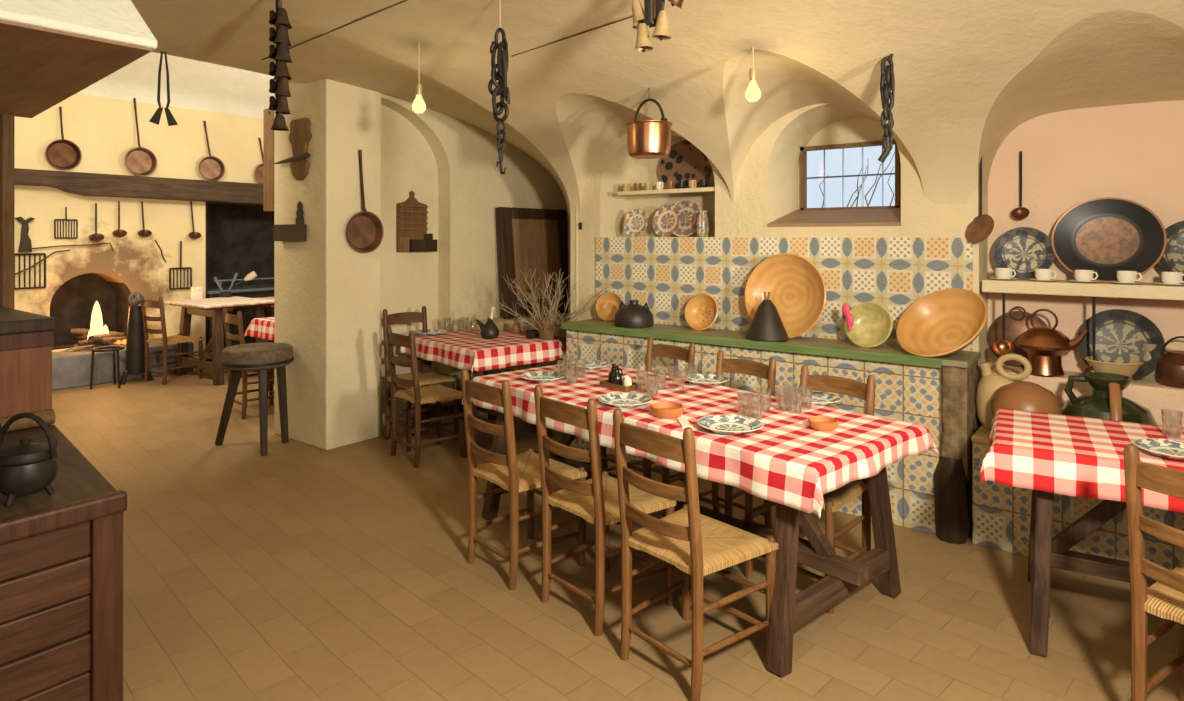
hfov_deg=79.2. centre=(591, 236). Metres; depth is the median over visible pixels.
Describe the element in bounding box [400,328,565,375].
tablecloth
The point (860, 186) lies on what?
bush
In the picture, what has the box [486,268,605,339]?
dry branches
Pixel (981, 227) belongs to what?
skimmer
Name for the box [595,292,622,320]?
bowl
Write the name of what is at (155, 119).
straps
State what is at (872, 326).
bowl
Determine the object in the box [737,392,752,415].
tumbler
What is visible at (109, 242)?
dry twig
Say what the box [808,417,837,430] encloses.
terracotta bowl
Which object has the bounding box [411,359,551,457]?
dining table
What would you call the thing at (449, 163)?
wall
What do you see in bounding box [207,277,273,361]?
range
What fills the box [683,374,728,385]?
dinner plate
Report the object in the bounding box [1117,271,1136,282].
bowl
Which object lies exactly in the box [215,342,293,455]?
stool
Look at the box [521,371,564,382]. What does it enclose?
dinner plate
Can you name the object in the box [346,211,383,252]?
bowl
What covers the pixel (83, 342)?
log
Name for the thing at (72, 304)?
fireplace opening
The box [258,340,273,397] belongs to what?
kitchen table
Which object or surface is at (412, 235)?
rack
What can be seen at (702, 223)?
jar
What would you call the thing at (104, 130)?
wall
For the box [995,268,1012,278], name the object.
bowl
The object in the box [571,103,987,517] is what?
wall
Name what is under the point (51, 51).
hood
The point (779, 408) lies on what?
tumbler
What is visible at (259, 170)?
bowl
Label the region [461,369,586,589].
chair
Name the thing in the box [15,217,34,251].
bellows
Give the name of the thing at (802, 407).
tumbler
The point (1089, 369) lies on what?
bowl
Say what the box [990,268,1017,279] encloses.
cup
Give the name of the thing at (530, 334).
cup
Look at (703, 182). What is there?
cup
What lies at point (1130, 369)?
bowl
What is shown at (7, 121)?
post
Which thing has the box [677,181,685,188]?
cup
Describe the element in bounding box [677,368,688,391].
wine glass
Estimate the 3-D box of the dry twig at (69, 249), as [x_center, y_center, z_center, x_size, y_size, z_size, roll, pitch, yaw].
[-5.778,0.273,7.481,0.016,0.280,0.534,0,0,38]
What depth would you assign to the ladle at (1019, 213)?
4.04 m
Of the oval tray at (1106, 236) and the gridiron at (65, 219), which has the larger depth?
the gridiron at (65, 219)
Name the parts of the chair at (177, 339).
post, rail, post, seat, leg, leg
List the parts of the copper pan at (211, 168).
handle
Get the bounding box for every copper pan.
[45,107,81,169]
[125,98,156,175]
[199,121,224,180]
[255,138,262,183]
[346,150,383,252]
[988,306,1047,366]
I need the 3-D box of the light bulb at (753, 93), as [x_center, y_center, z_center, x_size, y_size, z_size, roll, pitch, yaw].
[0.811,-0.821,3.600,0.080,0.281,0.080,0,0,38]
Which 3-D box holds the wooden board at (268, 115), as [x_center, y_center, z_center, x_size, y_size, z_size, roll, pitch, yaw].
[-2.581,-0.625,5.782,0.199,0.830,0.085,0,0,38]
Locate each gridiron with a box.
[15,253,45,289]
[54,207,77,238]
[169,241,191,289]
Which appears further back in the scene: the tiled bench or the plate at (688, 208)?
the plate at (688, 208)
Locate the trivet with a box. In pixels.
[90,346,124,388]
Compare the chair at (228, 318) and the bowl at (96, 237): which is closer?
the chair at (228, 318)
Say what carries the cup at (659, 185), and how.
on the wall shelf at (702, 189)
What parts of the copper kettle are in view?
ring handle, spout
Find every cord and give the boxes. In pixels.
[262,0,407,59]
[512,16,632,56]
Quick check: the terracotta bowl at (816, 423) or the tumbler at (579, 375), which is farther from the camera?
the tumbler at (579, 375)
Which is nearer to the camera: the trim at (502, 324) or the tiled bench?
the tiled bench
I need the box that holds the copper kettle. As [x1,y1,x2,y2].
[1014,309,1087,376]
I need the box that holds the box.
[274,201,306,240]
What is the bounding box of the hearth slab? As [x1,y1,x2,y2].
[52,342,193,390]
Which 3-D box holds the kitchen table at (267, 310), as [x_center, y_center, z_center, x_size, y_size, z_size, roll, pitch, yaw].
[-3.438,1.160,8.867,0.928,0.819,1.170,0,0,38]
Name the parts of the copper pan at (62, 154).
handle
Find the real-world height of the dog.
0.986 m
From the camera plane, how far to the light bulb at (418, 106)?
4.08 m
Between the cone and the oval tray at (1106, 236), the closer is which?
the oval tray at (1106, 236)
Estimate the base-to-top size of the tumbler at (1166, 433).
0.100 m
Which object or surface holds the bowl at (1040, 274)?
on the cup at (1042, 275)
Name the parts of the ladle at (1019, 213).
handle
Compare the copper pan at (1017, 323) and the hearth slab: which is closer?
the copper pan at (1017, 323)
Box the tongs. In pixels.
[213,273,237,296]
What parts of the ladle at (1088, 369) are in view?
handle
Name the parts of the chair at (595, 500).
post, rail, post, leg, seat, leg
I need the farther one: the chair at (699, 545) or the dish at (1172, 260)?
the dish at (1172, 260)
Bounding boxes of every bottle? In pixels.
[608,363,615,382]
[611,365,622,384]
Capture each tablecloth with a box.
[165,296,273,308]
[244,317,273,340]
[257,297,273,306]
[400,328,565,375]
[462,362,937,517]
[980,408,1183,512]
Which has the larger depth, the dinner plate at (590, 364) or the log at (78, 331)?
the log at (78, 331)
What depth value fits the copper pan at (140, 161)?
8.25 m
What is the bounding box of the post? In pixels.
[0,114,14,308]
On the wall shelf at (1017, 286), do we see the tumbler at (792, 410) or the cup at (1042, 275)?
the cup at (1042, 275)
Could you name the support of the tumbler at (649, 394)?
on the tablecloth at (786, 461)
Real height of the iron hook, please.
0.267 m
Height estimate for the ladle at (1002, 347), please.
0.381 m
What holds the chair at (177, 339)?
on the floor
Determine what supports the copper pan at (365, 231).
attached to the wall pillar
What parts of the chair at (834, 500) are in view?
leg, post, leg, rail, seat, post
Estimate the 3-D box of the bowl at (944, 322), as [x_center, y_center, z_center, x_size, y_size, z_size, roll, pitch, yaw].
[1.873,0.457,3.842,0.349,0.353,0.476,0,0,-20]
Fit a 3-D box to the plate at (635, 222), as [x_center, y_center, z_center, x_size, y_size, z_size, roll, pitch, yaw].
[0.340,-0.112,5.549,0.228,0.221,0.067,0,0,39]
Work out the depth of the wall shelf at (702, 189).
5.28 m
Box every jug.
[190,287,203,298]
[474,306,498,338]
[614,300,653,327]
[976,354,1031,429]
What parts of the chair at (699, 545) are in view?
post, rail, leg, post, seat, leg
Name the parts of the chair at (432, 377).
post, rail, leg, seat, post, leg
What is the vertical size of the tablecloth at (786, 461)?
0.164 m
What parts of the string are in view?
cord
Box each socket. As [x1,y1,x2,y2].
[416,84,421,94]
[749,68,756,80]
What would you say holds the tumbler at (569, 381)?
on the tablecloth at (786, 461)
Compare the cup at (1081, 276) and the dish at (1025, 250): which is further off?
the dish at (1025, 250)
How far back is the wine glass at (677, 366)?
3.76 m
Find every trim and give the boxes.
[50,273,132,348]
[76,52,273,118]
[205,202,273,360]
[466,313,566,418]
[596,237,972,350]
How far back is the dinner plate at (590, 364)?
4.40 m
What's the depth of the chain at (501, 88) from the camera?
3.34 m
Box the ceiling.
[131,0,1183,217]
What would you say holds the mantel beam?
attached to the wall at (104, 130)
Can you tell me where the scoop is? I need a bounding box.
[235,271,256,284]
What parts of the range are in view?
hot plate, rail, oven door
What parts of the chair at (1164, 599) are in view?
post, rail, seat, leg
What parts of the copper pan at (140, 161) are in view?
handle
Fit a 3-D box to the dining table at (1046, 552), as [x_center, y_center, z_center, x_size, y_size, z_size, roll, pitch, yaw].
[2.373,1.187,2.663,1.470,0.764,0.722,0,0,31]
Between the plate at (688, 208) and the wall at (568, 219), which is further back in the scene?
the wall at (568, 219)
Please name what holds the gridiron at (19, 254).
attached to the wall at (104, 130)
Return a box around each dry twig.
[15,249,69,274]
[32,242,113,249]
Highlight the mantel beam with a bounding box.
[15,168,262,204]
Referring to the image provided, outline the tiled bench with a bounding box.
[971,364,1183,569]
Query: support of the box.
attached to the wall pillar
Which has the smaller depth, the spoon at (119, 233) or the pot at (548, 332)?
the pot at (548, 332)
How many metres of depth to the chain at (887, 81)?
3.44 m
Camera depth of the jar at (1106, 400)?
3.37 m
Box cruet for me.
[600,363,640,391]
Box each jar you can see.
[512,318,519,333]
[696,210,708,236]
[991,381,1061,416]
[1062,372,1156,424]
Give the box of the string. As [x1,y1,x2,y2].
[269,0,292,130]
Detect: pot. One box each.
[0,412,57,505]
[536,317,557,339]
[623,377,631,385]
[1155,336,1183,388]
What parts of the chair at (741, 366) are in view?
leg, post, leg, rail, post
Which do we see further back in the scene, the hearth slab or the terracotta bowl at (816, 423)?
the hearth slab
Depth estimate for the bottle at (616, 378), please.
3.75 m
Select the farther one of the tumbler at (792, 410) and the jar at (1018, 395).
the jar at (1018, 395)
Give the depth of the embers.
7.96 m
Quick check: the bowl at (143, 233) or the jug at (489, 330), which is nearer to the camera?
the jug at (489, 330)
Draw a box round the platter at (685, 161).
[659,140,710,188]
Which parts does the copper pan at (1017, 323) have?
ring handle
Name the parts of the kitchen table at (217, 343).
leg, leg, leg, leg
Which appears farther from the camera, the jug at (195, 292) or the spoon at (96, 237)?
the jug at (195, 292)
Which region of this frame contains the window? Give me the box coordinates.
[767,139,900,226]
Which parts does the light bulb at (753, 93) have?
glass bulb, cord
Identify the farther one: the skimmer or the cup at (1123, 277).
the skimmer
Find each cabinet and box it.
[0,307,56,432]
[0,408,126,700]
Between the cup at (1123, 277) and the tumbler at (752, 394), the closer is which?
the tumbler at (752, 394)
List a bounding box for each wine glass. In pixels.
[667,366,678,388]
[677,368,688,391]
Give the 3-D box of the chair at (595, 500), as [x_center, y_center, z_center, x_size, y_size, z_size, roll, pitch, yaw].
[0.038,1.100,3.058,0.464,0.933,0.458,0,0,-41]
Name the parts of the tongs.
arm, arm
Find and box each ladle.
[993,293,1013,355]
[1011,151,1029,219]
[1084,297,1095,371]
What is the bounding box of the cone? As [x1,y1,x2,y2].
[746,292,788,341]
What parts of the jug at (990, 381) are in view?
spout, ring handle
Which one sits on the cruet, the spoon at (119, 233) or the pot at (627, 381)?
the pot at (627, 381)
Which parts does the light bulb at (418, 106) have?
glass bulb, cord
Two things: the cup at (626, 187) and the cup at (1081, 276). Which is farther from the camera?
the cup at (626, 187)
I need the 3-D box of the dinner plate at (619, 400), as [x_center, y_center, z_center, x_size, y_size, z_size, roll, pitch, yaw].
[0.157,0.783,3.406,0.258,0.027,0.258,0,0,-20]
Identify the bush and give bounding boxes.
[819,152,894,207]
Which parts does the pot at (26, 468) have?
lid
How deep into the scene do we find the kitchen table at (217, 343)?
7.87 m
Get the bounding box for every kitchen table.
[169,303,273,384]
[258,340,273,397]
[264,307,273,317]
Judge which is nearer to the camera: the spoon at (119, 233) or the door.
the door
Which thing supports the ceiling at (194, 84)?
attached to the wall at (104, 130)
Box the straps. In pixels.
[149,52,177,125]
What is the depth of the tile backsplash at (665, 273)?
4.73 m
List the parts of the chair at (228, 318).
post, rail, post, leg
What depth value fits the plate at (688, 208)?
5.39 m
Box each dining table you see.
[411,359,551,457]
[482,412,900,676]
[1027,489,1171,656]
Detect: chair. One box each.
[140,296,202,384]
[223,308,273,419]
[382,306,459,451]
[386,326,464,466]
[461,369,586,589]
[499,310,570,433]
[534,385,675,635]
[600,337,694,514]
[613,408,777,700]
[662,350,775,526]
[745,365,875,613]
[1123,444,1183,700]
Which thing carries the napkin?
on the tablecloth at (786, 461)
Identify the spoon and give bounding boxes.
[89,203,103,241]
[112,201,126,237]
[138,201,151,237]
[188,201,200,238]
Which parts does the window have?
sill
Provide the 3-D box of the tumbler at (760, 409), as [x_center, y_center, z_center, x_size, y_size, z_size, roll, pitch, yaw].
[0.787,0.746,3.271,0.068,0.100,0.068,0,0,-22]
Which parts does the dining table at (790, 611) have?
leg, leg, leg, leg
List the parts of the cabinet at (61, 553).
rail, corner post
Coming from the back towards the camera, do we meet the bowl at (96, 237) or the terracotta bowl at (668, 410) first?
the bowl at (96, 237)
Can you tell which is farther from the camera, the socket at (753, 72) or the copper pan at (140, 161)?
the copper pan at (140, 161)
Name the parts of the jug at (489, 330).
spout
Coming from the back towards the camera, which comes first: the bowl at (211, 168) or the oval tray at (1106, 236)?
the bowl at (211, 168)
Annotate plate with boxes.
[415,329,446,335]
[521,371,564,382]
[570,360,609,369]
[598,393,651,407]
[623,208,647,236]
[652,205,680,236]
[673,199,701,236]
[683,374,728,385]
[697,415,762,434]
[787,391,840,405]
[1133,438,1183,460]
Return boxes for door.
[496,207,567,318]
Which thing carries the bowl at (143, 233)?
on the spoon at (144, 233)
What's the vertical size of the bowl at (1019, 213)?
0.072 m
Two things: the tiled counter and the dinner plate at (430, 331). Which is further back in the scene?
the dinner plate at (430, 331)
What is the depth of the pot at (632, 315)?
5.01 m
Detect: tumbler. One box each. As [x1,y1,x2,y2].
[562,354,573,371]
[566,365,577,382]
[574,358,585,376]
[635,370,648,390]
[645,375,658,395]
[654,369,665,388]
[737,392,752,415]
[748,394,763,418]
[756,388,771,410]
[775,388,790,409]
[783,382,796,403]
[787,389,802,412]
[797,386,812,408]
[1161,409,1182,436]
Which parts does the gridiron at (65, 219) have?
frame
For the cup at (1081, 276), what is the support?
on the wall shelf at (1017, 286)
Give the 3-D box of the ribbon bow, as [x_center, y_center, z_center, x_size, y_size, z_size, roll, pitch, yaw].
[1.485,0.464,4.149,0.069,0.162,0.030,0,0,38]
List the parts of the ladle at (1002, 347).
handle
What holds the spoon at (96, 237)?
hanging from the wall at (104, 130)
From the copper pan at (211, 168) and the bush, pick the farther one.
the copper pan at (211, 168)
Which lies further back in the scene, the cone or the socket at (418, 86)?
the cone
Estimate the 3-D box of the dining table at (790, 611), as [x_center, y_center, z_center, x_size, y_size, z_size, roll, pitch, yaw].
[0.370,1.188,3.558,0.916,0.765,2.130,0,0,-42]
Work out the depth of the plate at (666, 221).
5.43 m
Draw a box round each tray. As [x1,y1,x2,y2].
[600,380,640,391]
[1051,197,1166,282]
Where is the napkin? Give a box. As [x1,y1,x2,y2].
[677,418,691,427]
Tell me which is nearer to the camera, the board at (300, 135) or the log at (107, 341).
the board at (300, 135)
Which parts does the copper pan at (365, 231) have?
handle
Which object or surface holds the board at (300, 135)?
attached to the wall pillar
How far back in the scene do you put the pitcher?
3.63 m
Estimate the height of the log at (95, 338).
0.114 m
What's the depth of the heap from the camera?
7.78 m
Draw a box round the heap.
[63,343,125,350]
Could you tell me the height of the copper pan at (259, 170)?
0.635 m
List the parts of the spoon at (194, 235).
handle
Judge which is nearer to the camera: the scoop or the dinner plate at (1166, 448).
the dinner plate at (1166, 448)
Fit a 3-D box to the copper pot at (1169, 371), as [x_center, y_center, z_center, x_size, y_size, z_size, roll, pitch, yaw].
[2.919,0.612,3.532,0.220,0.245,0.219,0,0,38]
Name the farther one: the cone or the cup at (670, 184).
the cup at (670, 184)
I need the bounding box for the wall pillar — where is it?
[274,79,380,449]
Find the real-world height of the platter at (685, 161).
0.388 m
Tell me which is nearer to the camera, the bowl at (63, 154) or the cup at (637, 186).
the cup at (637, 186)
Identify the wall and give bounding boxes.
[15,94,262,358]
[381,94,566,429]
[567,204,576,320]
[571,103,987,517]
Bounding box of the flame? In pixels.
[87,301,108,338]
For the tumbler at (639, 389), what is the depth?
3.69 m
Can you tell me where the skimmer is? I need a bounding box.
[966,157,993,242]
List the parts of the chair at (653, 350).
leg, post, rail, post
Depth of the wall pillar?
5.40 m
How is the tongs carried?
on the tablecloth at (204, 303)
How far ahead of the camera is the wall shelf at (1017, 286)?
3.64 m
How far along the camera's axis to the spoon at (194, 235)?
8.70 m
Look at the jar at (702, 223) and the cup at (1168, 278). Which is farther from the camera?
the jar at (702, 223)
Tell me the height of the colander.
0.247 m
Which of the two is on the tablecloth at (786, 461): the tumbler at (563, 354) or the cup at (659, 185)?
the tumbler at (563, 354)
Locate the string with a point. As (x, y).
(280, 54)
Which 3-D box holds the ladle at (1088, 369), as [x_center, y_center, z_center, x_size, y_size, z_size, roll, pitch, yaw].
[2.557,0.495,3.644,0.080,0.461,0.067,0,0,38]
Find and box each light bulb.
[412,43,425,112]
[745,47,760,101]
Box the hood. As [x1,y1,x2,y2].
[0,0,157,117]
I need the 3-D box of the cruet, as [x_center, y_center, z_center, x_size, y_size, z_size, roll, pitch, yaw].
[0.148,0.737,3.769,0.110,0.118,0.200,0,0,-41]
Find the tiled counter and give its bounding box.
[561,318,980,544]
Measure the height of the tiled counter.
0.947 m
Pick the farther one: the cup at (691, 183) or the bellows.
the bellows
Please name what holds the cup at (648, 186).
on the wall shelf at (702, 189)
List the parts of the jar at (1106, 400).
handle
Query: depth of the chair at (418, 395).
5.02 m
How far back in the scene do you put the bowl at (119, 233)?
8.07 m
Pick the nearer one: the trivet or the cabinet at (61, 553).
the cabinet at (61, 553)
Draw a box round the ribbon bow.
[842,303,853,330]
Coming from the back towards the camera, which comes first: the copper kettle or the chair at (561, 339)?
the chair at (561, 339)
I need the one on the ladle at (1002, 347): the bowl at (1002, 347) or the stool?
the bowl at (1002, 347)
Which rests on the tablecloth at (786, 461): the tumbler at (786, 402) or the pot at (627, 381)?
the tumbler at (786, 402)
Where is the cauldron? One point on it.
(646, 139)
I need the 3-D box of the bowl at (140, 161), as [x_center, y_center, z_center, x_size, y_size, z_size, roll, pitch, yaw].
[-5.209,-0.866,8.241,0.061,0.336,0.336,0,0,38]
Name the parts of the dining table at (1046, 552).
leg, leg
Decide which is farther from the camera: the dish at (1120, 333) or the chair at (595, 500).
the dish at (1120, 333)
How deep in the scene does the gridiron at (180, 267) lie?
8.58 m
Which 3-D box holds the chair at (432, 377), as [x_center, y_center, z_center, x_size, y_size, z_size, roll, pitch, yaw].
[-1.342,1.063,5.525,0.458,1.008,0.464,0,0,-44]
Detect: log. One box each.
[70,328,123,336]
[73,334,114,344]
[77,336,125,345]
[88,333,120,341]
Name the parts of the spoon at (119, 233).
handle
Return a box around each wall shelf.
[617,187,714,195]
[982,278,1183,300]
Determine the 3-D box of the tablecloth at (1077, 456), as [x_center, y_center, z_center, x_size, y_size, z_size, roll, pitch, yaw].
[2.374,0.871,2.656,1.610,0.146,0.798,0,0,31]
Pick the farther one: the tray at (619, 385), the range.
the range
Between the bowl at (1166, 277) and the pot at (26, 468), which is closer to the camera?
the pot at (26, 468)
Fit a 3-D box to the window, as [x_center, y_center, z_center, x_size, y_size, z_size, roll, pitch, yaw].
[1.636,-0.346,4.661,0.832,0.558,0.480,0,0,38]
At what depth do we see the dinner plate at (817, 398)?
3.48 m
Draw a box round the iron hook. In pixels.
[154,240,166,261]
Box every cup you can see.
[526,330,538,338]
[623,184,629,190]
[634,183,641,190]
[645,183,652,189]
[655,182,663,189]
[666,181,674,188]
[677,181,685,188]
[688,180,696,187]
[699,179,707,187]
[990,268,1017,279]
[1030,269,1058,281]
[1068,270,1098,282]
[1110,271,1143,283]
[1154,272,1183,285]
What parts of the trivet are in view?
leg, leg, leg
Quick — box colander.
[684,293,717,329]
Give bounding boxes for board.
[263,108,273,210]
[274,118,311,180]
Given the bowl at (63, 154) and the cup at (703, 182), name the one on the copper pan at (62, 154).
the bowl at (63, 154)
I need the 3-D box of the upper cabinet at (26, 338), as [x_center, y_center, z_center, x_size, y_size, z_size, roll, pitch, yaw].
[-3.575,0.970,2.643,0.890,1.190,2.415,0,0,38]
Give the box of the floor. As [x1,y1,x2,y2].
[52,368,1178,700]
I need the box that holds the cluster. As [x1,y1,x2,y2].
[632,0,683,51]
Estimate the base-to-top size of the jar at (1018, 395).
0.290 m
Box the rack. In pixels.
[396,191,436,251]
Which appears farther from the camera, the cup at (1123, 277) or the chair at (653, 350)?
the chair at (653, 350)
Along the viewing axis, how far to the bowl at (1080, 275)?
3.68 m
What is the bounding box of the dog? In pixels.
[120,291,152,384]
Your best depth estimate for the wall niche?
3.89 m
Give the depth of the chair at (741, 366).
3.78 m
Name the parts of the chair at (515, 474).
post, rail, post, seat, leg, leg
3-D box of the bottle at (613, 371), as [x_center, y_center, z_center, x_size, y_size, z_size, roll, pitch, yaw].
[0.122,0.731,3.816,0.074,0.106,0.058,0,0,38]
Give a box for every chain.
[488,0,509,173]
[878,54,894,162]
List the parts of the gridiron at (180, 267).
frame, handle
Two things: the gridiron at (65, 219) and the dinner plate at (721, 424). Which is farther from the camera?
the gridiron at (65, 219)
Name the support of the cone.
on the tiled counter
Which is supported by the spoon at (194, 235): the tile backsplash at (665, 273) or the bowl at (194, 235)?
the bowl at (194, 235)
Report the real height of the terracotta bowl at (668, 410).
0.042 m
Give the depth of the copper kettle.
3.76 m
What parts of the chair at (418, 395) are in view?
post, rail, post, seat, leg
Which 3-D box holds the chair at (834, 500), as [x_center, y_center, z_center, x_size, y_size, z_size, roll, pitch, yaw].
[1.016,1.100,3.278,0.464,0.933,0.458,0,0,-42]
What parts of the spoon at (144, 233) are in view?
handle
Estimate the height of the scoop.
0.186 m
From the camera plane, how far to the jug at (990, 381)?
3.74 m
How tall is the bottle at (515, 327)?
0.130 m
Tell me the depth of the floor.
3.09 m
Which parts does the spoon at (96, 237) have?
handle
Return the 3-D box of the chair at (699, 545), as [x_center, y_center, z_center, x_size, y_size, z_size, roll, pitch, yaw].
[0.361,1.100,2.639,0.464,0.933,0.458,0,0,-41]
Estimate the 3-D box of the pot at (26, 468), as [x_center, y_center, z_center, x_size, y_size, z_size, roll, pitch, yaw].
[-1.885,0.724,2.380,0.173,0.288,0.210,0,0,-35]
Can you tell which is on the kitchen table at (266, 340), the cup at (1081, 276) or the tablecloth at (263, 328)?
the tablecloth at (263, 328)
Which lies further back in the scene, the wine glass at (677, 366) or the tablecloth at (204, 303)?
the tablecloth at (204, 303)
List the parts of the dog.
post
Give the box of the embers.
[114,339,125,343]
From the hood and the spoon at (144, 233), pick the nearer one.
the hood
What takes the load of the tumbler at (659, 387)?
on the tablecloth at (786, 461)
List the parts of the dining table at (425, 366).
leg, leg, leg, leg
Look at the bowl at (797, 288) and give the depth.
4.57 m
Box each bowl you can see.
[45,139,81,169]
[89,233,103,241]
[112,229,126,237]
[125,147,156,175]
[138,230,151,237]
[188,232,200,238]
[199,156,224,180]
[255,164,262,183]
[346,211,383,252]
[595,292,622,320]
[650,402,683,418]
[744,253,825,337]
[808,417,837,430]
[844,302,892,347]
[896,288,986,356]
[993,340,1013,355]
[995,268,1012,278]
[1011,207,1029,219]
[1035,269,1052,279]
[1074,270,1093,280]
[1084,356,1142,376]
[1084,366,1095,371]
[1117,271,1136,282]
[1161,272,1182,283]
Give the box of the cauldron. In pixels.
[626,88,671,158]
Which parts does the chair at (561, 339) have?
seat, leg, rail, post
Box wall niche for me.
[988,100,1183,372]
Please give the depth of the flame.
7.90 m
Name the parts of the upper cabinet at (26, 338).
moulding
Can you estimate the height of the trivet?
0.415 m
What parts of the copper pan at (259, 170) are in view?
handle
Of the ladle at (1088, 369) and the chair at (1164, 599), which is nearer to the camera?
the chair at (1164, 599)
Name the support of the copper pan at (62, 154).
hanging from the wall at (104, 130)
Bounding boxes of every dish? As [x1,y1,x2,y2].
[993,227,1054,279]
[1077,309,1164,379]
[1157,221,1183,280]
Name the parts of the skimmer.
handle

